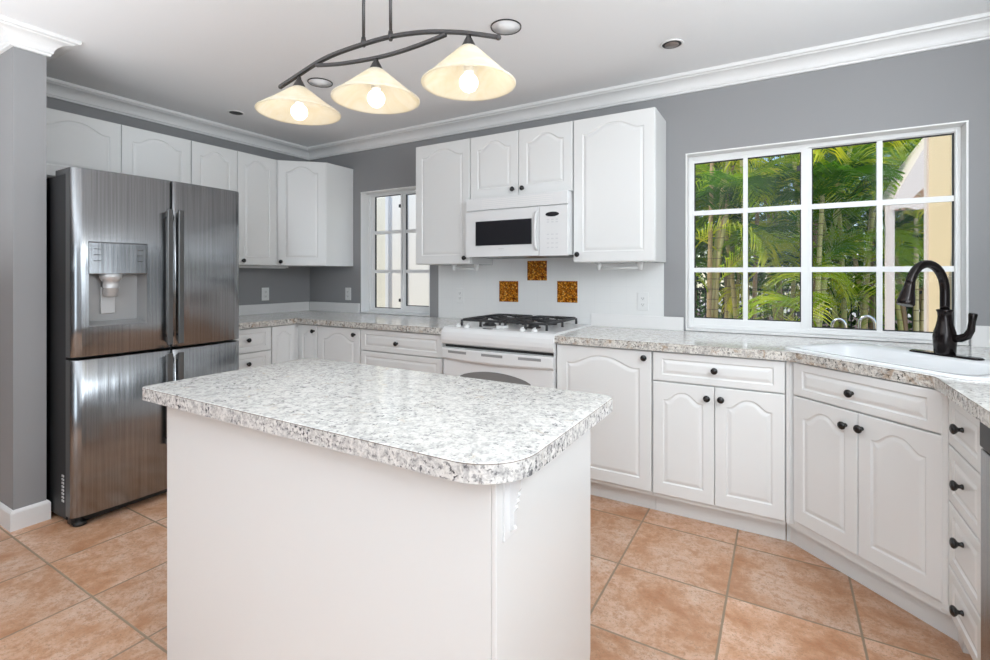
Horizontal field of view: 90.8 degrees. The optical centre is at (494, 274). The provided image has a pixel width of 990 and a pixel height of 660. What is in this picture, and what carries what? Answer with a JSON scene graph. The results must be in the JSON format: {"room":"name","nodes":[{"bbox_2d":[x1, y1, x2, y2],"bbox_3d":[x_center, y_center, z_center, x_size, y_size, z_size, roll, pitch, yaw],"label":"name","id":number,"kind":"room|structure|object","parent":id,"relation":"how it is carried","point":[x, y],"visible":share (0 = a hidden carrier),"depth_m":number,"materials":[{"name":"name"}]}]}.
{"room":"kitchen","nodes":[
{"label":"kitchen","id":0,"kind":"room"},
{"bbox_2d":[0,46,45,509],"bbox_3d":[-3.619,0.020,3.213,2.937,2.487,0.127,0,0,30],"label":"wall","id":1,"kind":"structure","parent":0,"point":[22,72],"depth_m":2.46,"materials":[{"name":"grey paint"}]},
{"bbox_2d":[0,499,50,531],"bbox_3d":[-3.608,1.214,3.207,2.941,0.100,0.155,0,0,30],"label":"baseboard","id":2,"kind":"structure","parent":1,"relation":"attached to","point":[11,520],"depth_m":2.45,"materials":[{"name":"white paint"}]},
{"bbox_2d":[0,12,989,159],"bbox_3d":[-1.189,-1.177,3.015,7.310,0.092,2.463,0,0,30],"label":"trim","id":3,"kind":"structure","parent":1,"relation":"attached to","point":[973,28],"depth_m":3.08,"materials":[{"name":"white paint"}]},
{"bbox_2d":[46,96,309,309],"bbox_3d":[-2.477,0.020,3.842,0.130,2.487,2.340,0,0,30],"label":"wall","id":4,"kind":"structure","parent":0,"point":[290,284],"depth_m":4.28,"materials":[{"name":"grey paint"}]},
{"bbox_2d":[46,107,190,183],"bbox_3d":[-2.575,-0.777,3.217,0.328,0.401,0.928,0,0,30],"label":"upper cabinet","id":5,"kind":"object","parent":4,"relation":"attached to","point":[72,140],"visible":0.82,"depth_m":3.12,"materials":[{"name":"white wood"}]},
{"bbox_2d":[191,141,275,265],"bbox_3d":[-2.150,-0.528,3.910,0.360,0.898,0.690,0,0,30],"label":"upper cabinet","id":6,"kind":"object","parent":4,"relation":"attached to","point":[252,176],"visible":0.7,"depth_m":3.91,"materials":[{"name":"white wood"}]},
{"bbox_2d":[239,265,287,268],"bbox_3d":[-2.096,-0.068,4.047,0.060,0.021,0.840,0,0,30],"label":"light","id":7,"kind":"object","parent":6,"relation":"attached to","point":[240,266],"visible":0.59,"depth_m":4.18,"materials":[{"name":"white plastic"}]},
{"bbox_2d":[262,288,268,300],"bbox_3d":[-2.068,0.172,4.400,0.009,0.116,0.072,0,0,30],"label":"wall outlet","id":8,"kind":"object","parent":4,"relation":"attached to","point":[265,291],"visible":1,"depth_m":4.40,"materials":[{"name":"white plastic"}]},
{"bbox_2d":[0,492,971,659],"bbox_3d":[-2.335,1.324,0.941,7.450,0.120,7.200,0,0,30],"label":"floor","id":9,"kind":"structure","parent":0,"point":[664,585],"depth_m":1.91,"materials":[{"name":"tile"}]},
{"bbox_2d":[46,167,238,526],"bbox_3d":[-2.225,0.360,2.996,0.962,1.805,0.872,0,0,30],"label":"refrigerator","id":10,"kind":"object","parent":9,"relation":"on","point":[142,273],"visible":0.81,"depth_m":2.59,"materials":[{"name":"silver metal"}]},
{"bbox_2d":[234,326,270,369],"bbox_3d":[-2.099,0.828,3.709,0.646,0.870,0.483,0,0,30],"label":"base cabinet","id":11,"kind":"object","parent":9,"relation":"on","point":[254,343],"visible":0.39,"depth_m":3.65,"materials":[{"name":"white wood"}]},
{"bbox_2d":[270,323,318,363],"bbox_3d":[-1.673,0.828,4.232,0.853,0.870,0.842,0,0,30],"label":"base cabinet","id":12,"kind":"object","parent":9,"relation":"on","point":[289,342],"visible":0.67,"depth_m":3.89,"materials":[{"name":"white wood"}]},
{"bbox_2d":[239,301,474,333],"bbox_3d":[-1.262,0.326,3.710,2.096,0.130,1.333,0,0,30],"label":"countertop","id":13,"kind":"structure","parent":12,"relation":"on","point":[320,313],"depth_m":3.99,"materials":[{"name":"stone"}]},
{"bbox_2d":[318,325,361,363],"bbox_3d":[-1.052,0.828,3.981,0.464,0.870,0.646,0,0,30],"label":"base cabinet","id":14,"kind":"object","parent":9,"relation":"on","point":[335,343],"visible":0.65,"depth_m":3.72,"materials":[{"name":"white wood"}]},
{"bbox_2d":[142,358,612,659],"bbox_3d":[-0.398,0.813,1.527,1.367,0.899,0.662,0,0,30],"label":"kitchen island","id":15,"kind":"object","parent":9,"relation":"on","point":[318,509],"visible":1,"depth_m":1.24,"materials":[{"name":"white wood"}]},
{"bbox_2d":[142,358,612,483],"bbox_3d":[-0.398,0.384,1.527,1.367,0.040,0.662,0,0,30],"label":"island countertop","id":16,"kind":"structure","parent":15,"relation":"on","point":[449,427],"depth_m":1.31,"materials":[{"name":"stone"}]},
{"bbox_2d":[361,328,444,373],"bbox_3d":[-0.521,0.828,3.670,0.762,0.870,0.646,0,0,30],"label":"base cabinet","id":17,"kind":"object","parent":9,"relation":"on","point":[422,352],"visible":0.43,"depth_m":3.40,"materials":[{"name":"white wood"}]},
{"bbox_2d":[441,314,590,388],"bbox_3d":[0.150,0.763,3.260,0.795,0.961,0.665,0,0,30],"label":"gas range","id":18,"kind":"object","parent":9,"relation":"on","point":[522,349],"visible":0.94,"depth_m":3.01,"materials":[{"name":"white metal"}]},
{"bbox_2d":[441,319,590,352],"bbox_3d":[0.153,0.394,3.266,0.795,0.116,0.652,0,0,30],"label":"cooktop","id":19,"kind":"object","parent":18,"relation":"in","point":[491,337],"depth_m":3.02,"materials":[{"name":"white metal"}]},
{"bbox_2d":[557,343,655,509],"bbox_3d":[0.733,0.828,2.934,0.539,0.870,0.646,0,0,30],"label":"base cabinet","id":20,"kind":"object","parent":9,"relation":"on","point":[621,443],"visible":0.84,"depth_m":2.65,"materials":[{"name":"white wood"}]},
{"bbox_2d":[653,351,785,540],"bbox_3d":[1.225,0.828,2.646,0.598,0.870,0.646,0,0,30],"label":"base cabinet","id":21,"kind":"object","parent":9,"relation":"on","point":[719,422],"visible":0.99,"depth_m":2.38,"materials":[{"name":"white wood"}]},
{"bbox_2d":[786,361,969,653],"bbox_3d":[1.849,0.828,2.053,1.076,0.870,1.030,0,0,30],"label":"base cabinet","id":22,"kind":"object","parent":9,"relation":"on","point":[867,457],"visible":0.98,"depth_m":1.88,"materials":[{"name":"white wood"}]},
{"bbox_2d":[554,313,989,427],"bbox_3d":[1.043,0.318,1.799,2.226,0.145,2.298,0,0,30],"label":"countertop","id":23,"kind":"structure","parent":22,"relation":"on","point":[654,333],"depth_m":2.41,"materials":[{"name":"stone"}]},
{"bbox_2d":[784,342,989,380],"bbox_3d":[1.712,0.432,2.030,0.538,0.188,0.775,0,0,-17],"label":"sink","id":24,"kind":"object","parent":23,"relation":"in","point":[871,353],"visible":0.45,"depth_m":2.08,"materials":[{"name":"white ceramic"}]},
{"bbox_2d":[896,260,984,360],"bbox_3d":[1.782,0.138,2.018,0.300,0.399,0.260,0,0,-17],"label":"faucet","id":25,"kind":"object","parent":23,"relation":"on","point":[945,338],"visible":1,"depth_m":2.02,"materials":[{"name":"brown metal"}]},
{"bbox_2d":[949,399,981,659],"bbox_3d":[1.690,0.828,1.357,0.637,0.870,0.334,0,0,30],"label":"base cabinet","id":26,"kind":"object","parent":9,"relation":"on","point":[965,448],"visible":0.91,"depth_m":1.49,"materials":[{"name":"white wood"}]},
{"bbox_2d":[980,422,989,659],"bbox_3d":[1.440,0.829,0.930,0.606,0.867,0.600,0,0,30],"label":"dishwasher","id":27,"kind":"object","parent":9,"relation":"on","point":[984,430],"visible":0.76,"depth_m":1.30,"materials":[{"name":"black"}]},
{"bbox_2d":[0,0,989,146],"bbox_3d":[-2.335,-1.298,0.941,7.450,0.150,7.200,0,0,30],"label":"ceiling","id":28,"kind":"structure","parent":0,"point":[204,59],"depth_m":2.55,"materials":[{"name":"white paint"}]},
{"bbox_2d":[227,110,243,114],"bbox_3d":[-1.950,-1.220,3.676,0.113,0.006,0.113,0,0,30],"label":"recessed light","id":29,"kind":"object","parent":28,"relation":"in","point":[233,112],"visible":1,"depth_m":3.66,"materials":[{"name":"white paint"}]},
{"bbox_2d":[307,78,332,87],"bbox_3d":[-1.110,-1.216,3.100,0.152,0.014,0.152,0,0,30],"label":"recessed light","id":30,"kind":"object","parent":28,"relation":"in","point":[317,82],"visible":1,"depth_m":3.09,"materials":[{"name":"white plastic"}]},
{"bbox_2d":[255,0,515,125],"bbox_3d":[-0.396,-0.893,1.639,0.976,0.659,0.291,0,0,23],"label":"pendant light","id":31,"kind":"object","parent":28,"relation":"hanging from","point":[467,74],"visible":1,"depth_m":1.62,"materials":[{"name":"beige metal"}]},
{"bbox_2d":[294,100,303,104],"bbox_3d":[-0.711,-0.650,1.774,0.032,0.056,0.032,0,0,23],"label":"socket","id":32,"kind":"object","parent":31,"relation":"attached to","point":[296,102],"depth_m":1.76,"materials":[{"name":"white plastic"}]},
{"bbox_2d":[371,84,380,89],"bbox_3d":[-0.399,-0.655,1.640,0.032,0.065,0.032,0,0,23],"label":"socket","id":33,"kind":"object","parent":31,"relation":"attached to","point":[374,87],"depth_m":1.63,"materials":[{"name":"white plastic"}]},
{"bbox_2d":[464,65,473,73],"bbox_3d":[-0.081,-0.661,1.504,0.032,0.078,0.032,0,0,23],"label":"socket","id":34,"kind":"object","parent":31,"relation":"attached to","point":[468,69],"depth_m":1.49,"materials":[{"name":"white plastic"}]},
{"bbox_2d":[491,19,520,34],"bbox_3d":[0.054,-1.216,2.406,0.152,0.014,0.152,0,0,30],"label":"recessed light","id":35,"kind":"object","parent":28,"relation":"in","point":[502,26],"visible":0.98,"depth_m":2.39,"materials":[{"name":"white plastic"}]},
{"bbox_2d":[660,39,683,49],"bbox_3d":[0.936,-1.219,2.586,0.118,0.009,0.118,0,0,30],"label":"recessed light","id":36,"kind":"object","parent":28,"relation":"in","point":[670,44],"visible":1,"depth_m":2.58,"materials":[{"name":"white paint"}]},
{"bbox_2d":[310,40,989,345],"bbox_3d":[0.419,0.005,3.592,5.380,2.757,0.160,0,0,30],"label":"wall","id":37,"kind":"structure","parent":0,"point":[949,84],"depth_m":2.77,"materials":[{"name":"grey paint"}]},
{"bbox_2d":[275,160,352,266],"bbox_3d":[-1.720,-0.528,4.403,0.603,0.898,0.599,0,0,30],"label":"upper cabinet","id":38,"kind":"object","parent":37,"relation":"attached to","point":[314,200],"visible":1,"depth_m":4.21,"materials":[{"name":"white wood"}]},
{"bbox_2d":[345,288,350,299],"bbox_3d":[-1.366,0.176,4.540,0.072,0.116,0.009,0,0,30],"label":"wall outlet","id":39,"kind":"object","parent":37,"relation":"attached to","point":[347,290],"visible":1,"depth_m":4.54,"materials":[{"name":"white plastic"}]},
{"bbox_2d":[360,186,429,316],"bbox_3d":[-0.847,-0.205,4.330,0.795,1.102,0.159,0,0,30],"label":"window","id":40,"kind":"structure","parent":37,"relation":"in","point":[369,232],"depth_m":4.46,"materials":[{"name":"white paint"}]},
{"bbox_2d":[416,138,492,264],"bbox_3d":[-0.321,-0.528,3.726,0.496,0.898,0.351,0,0,30],"label":"upper cabinet","id":41,"kind":"object","parent":37,"relation":"attached to","point":[443,170],"visible":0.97,"depth_m":3.60,"materials":[{"name":"white wood"}]},
{"bbox_2d":[452,264,478,270],"bbox_3d":[-0.223,-0.055,3.644,0.240,0.047,0.040,0,0,30],"label":"towel holder","id":42,"kind":"object","parent":41,"relation":"attached to","point":[476,266],"visible":1,"depth_m":3.63,"materials":[{"name":"white plastic"}]},
{"bbox_2d":[471,121,573,198],"bbox_3d":[0.230,-0.754,3.403,0.774,0.446,0.351,0,0,30],"label":"upper cabinet","id":43,"kind":"object","parent":37,"relation":"attached to","point":[540,159],"visible":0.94,"depth_m":3.25,"materials":[{"name":"white wood"}]},
{"bbox_2d":[466,190,573,258],"bbox_3d":[0.213,-0.324,3.366,0.757,0.405,0.428,0,0,30],"label":"microwave","id":44,"kind":"object","parent":43,"relation":"attached to","point":[533,225],"visible":0.98,"depth_m":3.18,"materials":[{"name":"white plastic"}]},
{"bbox_2d":[438,258,663,323],"bbox_3d":[0.306,0.105,3.561,1.783,0.484,0.007,0,0,30],"label":"tile backsplash","id":45,"kind":"structure","parent":37,"relation":"attached to","point":[603,291],"depth_m":3.49,"materials":[{"name":"white tile"}]},
{"bbox_2d":[456,288,463,302],"bbox_3d":[-0.278,0.164,3.893,0.072,0.116,0.009,0,0,30],"label":"wall outlet","id":46,"kind":"object","parent":45,"relation":"attached to","point":[459,291],"visible":1,"depth_m":3.89,"materials":[{"name":"white plastic"}]},
{"bbox_2d":[499,281,517,301],"bbox_3d":[0.103,0.124,3.673,0.162,0.156,0.004,0,0,30],"label":"accent tile","id":47,"kind":"structure","parent":45,"relation":"attached to","point":[508,290],"depth_m":3.67,"materials":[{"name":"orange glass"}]},
{"bbox_2d":[527,261,546,280],"bbox_3d":[0.306,-0.032,3.554,0.157,0.143,0.004,0,0,30],"label":"accent tile","id":48,"kind":"structure","parent":45,"relation":"attached to","point":[536,270],"depth_m":3.55,"materials":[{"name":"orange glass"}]},
{"bbox_2d":[557,281,577,302],"bbox_3d":[0.508,0.118,3.435,0.152,0.151,0.004,0,0,30],"label":"accent tile","id":49,"kind":"structure","parent":45,"relation":"attached to","point":[567,291],"depth_m":3.43,"materials":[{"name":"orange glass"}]},
{"bbox_2d":[637,292,648,310],"bbox_3d":[0.959,0.172,3.167,0.072,0.116,0.009,0,0,30],"label":"wall outlet","id":50,"kind":"object","parent":45,"relation":"attached to","point":[642,298],"visible":1,"depth_m":3.16,"materials":[{"name":"white plastic"}]},
{"bbox_2d":[574,107,665,262],"bbox_3d":[0.782,-0.528,3.079,0.502,0.898,0.351,0,0,30],"label":"upper cabinet","id":51,"kind":"object","parent":37,"relation":"attached to","point":[620,158],"visible":1,"depth_m":2.95,"materials":[{"name":"white wood"}]},
{"bbox_2d":[596,262,643,269],"bbox_3d":[0.778,-0.055,3.057,0.300,0.047,0.040,0,0,30],"label":"towel holder","id":52,"kind":"object","parent":51,"relation":"attached to","point":[640,264],"visible":0.95,"depth_m":3.04,"materials":[{"name":"white plastic"}]},
{"bbox_2d":[686,120,968,345],"bbox_3d":[1.791,-0.205,2.783,1.305,1.102,0.159,0,0,30],"label":"window","id":53,"kind":"structure","parent":37,"relation":"in","point":[959,130],"depth_m":2.79,"materials":[{"name":"white paint"}]},
{"label":"outside","id":54,"kind":"structure","parent":0,"visible":0},
{"bbox_2d":[697,300,919,317],"bbox_3d":[6.513,1.414,15.089,28.000,0.100,25.840,0,0,30],"label":"ground","id":55,"kind":"structure","parent":54,"point":[909,315],"depth_m":19.30,"materials":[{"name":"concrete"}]},
{"bbox_2d":[377,194,428,307],"bbox_3d":[-0.998,-0.136,6.632,6.200,3.000,0.230,0,0,30],"label":"wall","id":56,"kind":"structure","parent":55,"relation":"on","point":[388,210],"depth_m":6.76,"materials":[{"name":"white paint"}]},
{"bbox_2d":[697,311,919,329],"bbox_3d":[6.959,1.349,10.909,15.000,0.030,12.600,0,0,30],"label":"planting bed","id":57,"kind":"object","parent":55,"relation":"on","point":[770,317],"depth_m":14.97,"materials":[{"name":"brown"}]},
{"bbox_2d":[696,157,778,273],"bbox_3d":[3.197,-0.548,8.178,2.818,3.766,3.169,0,0,30],"label":"areca palm","id":58,"kind":"object","parent":57,"relation":"on","point":[702,259],"visible":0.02,"depth_m":7.51,"materials":[{"name":"green plant"}]},
{"bbox_2d":[696,157,795,317],"bbox_3d":[4.018,-0.839,8.468,2.740,4.349,3.397,0,0,-9],"label":"areca palm","id":59,"kind":"object","parent":57,"relation":"on","point":[727,314],"visible":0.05,"depth_m":8.31,"materials":[{"name":"green plant"}]},
{"bbox_2d":[696,146,856,317],"bbox_3d":[3.260,-0.805,6.899,2.984,4.281,2.958,0,0,30],"label":"areca palm","id":60,"kind":"object","parent":57,"relation":"on","point":[717,178],"visible":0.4,"depth_m":6.52,"materials":[{"name":"green plant"}]},
{"bbox_2d":[696,150,860,318],"bbox_3d":[3.470,-0.791,7.024,2.903,4.253,3.298,0,0,28],"label":"areca palm","id":61,"kind":"object","parent":57,"relation":"on","point":[773,229],"visible":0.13,"depth_m":6.93,"materials":[{"name":"green plant"}]},
{"bbox_2d":[696,146,868,320],"bbox_3d":[4.713,-0.945,8.250,3.313,4.561,2.714,0,0,30],"label":"areca palm","id":62,"kind":"object","parent":57,"relation":"on","point":[729,306],"visible":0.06,"depth_m":8.13,"materials":[{"name":"green plant"}]},
{"bbox_2d":[696,286,921,330],"bbox_3d":[5.132,0.764,8.387,6.500,1.200,0.050,0,0,30],"label":"fence","id":63,"kind":"object","parent":57,"relation":"on","point":[699,288],"visible":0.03,"depth_m":8.43,"materials":[{"name":"brown wood"}]},
{"bbox_2d":[696,142,923,330],"bbox_3d":[5.726,-1.264,9.792,9.166,5.376,2.135,0,0,30],"label":"hedge","id":64,"kind":"object","parent":57,"relation":"on","point":[702,308],"visible":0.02,"depth_m":9.54,"materials":[{"name":"green plant"}]},
{"bbox_2d":[707,139,923,326],"bbox_3d":[4.231,-0.553,6.364,2.785,3.777,3.217,0,0,30],"label":"areca palm","id":65,"kind":"object","parent":57,"relation":"on","point":[867,167],"visible":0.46,"depth_m":6.14,"materials":[{"name":"green plant"}]},
{"bbox_2d":[749,140,923,328],"bbox_3d":[5.007,-0.551,6.818,3.514,3.771,2.617,0,0,-34],"label":"areca palm","id":66,"kind":"object","parent":57,"relation":"on","point":[870,219],"visible":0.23,"depth_m":6.96,"materials":[{"name":"green plant"}]},
{"bbox_2d":[761,138,923,328],"bbox_3d":[5.959,-0.562,7.254,3.309,3.794,3.376,0,0,-33],"label":"areca palm","id":67,"kind":"object","parent":57,"relation":"on","point":[910,150],"visible":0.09,"depth_m":7.20,"materials":[{"name":"green plant"}]},
{"bbox_2d":[816,158,923,330],"bbox_3d":[6.180,-0.726,6.824,3.472,4.123,2.703,0,0,30],"label":"areca palm","id":68,"kind":"object","parent":57,"relation":"on","point":[901,314],"visible":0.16,"depth_m":6.75,"materials":[{"name":"green plant"}]},
{"bbox_2d":[830,315,875,328],"bbox_3d":[3.822,0.891,5.214,0.400,0.945,0.032,0,0,30],"label":"pool ladder","id":69,"kind":"object","parent":55,"relation":"on","point":[861,318],"visible":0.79,"depth_m":5.17,"materials":[{"name":"silver metal"}]},
{"bbox_2d":[873,138,923,329],"bbox_3d":[4.643,-0.311,5.303,0.825,3.350,1.415,0,0,30],"label":"canopy","id":70,"kind":"object","parent":55,"relation":"on","point":[912,183],"visible":0.22,"depth_m":4.90,"materials":[{"name":"beige fabric"}]},
{"bbox_2d":[924,135,951,331],"bbox_3d":[2.884,-0.236,2.924,0.272,3.200,1.100,0,0,30],"label":"wall","id":71,"kind":"structure","parent":55,"relation":"on","point":[937,150],"depth_m":3.23,"materials":[{"name":"beige paint"}]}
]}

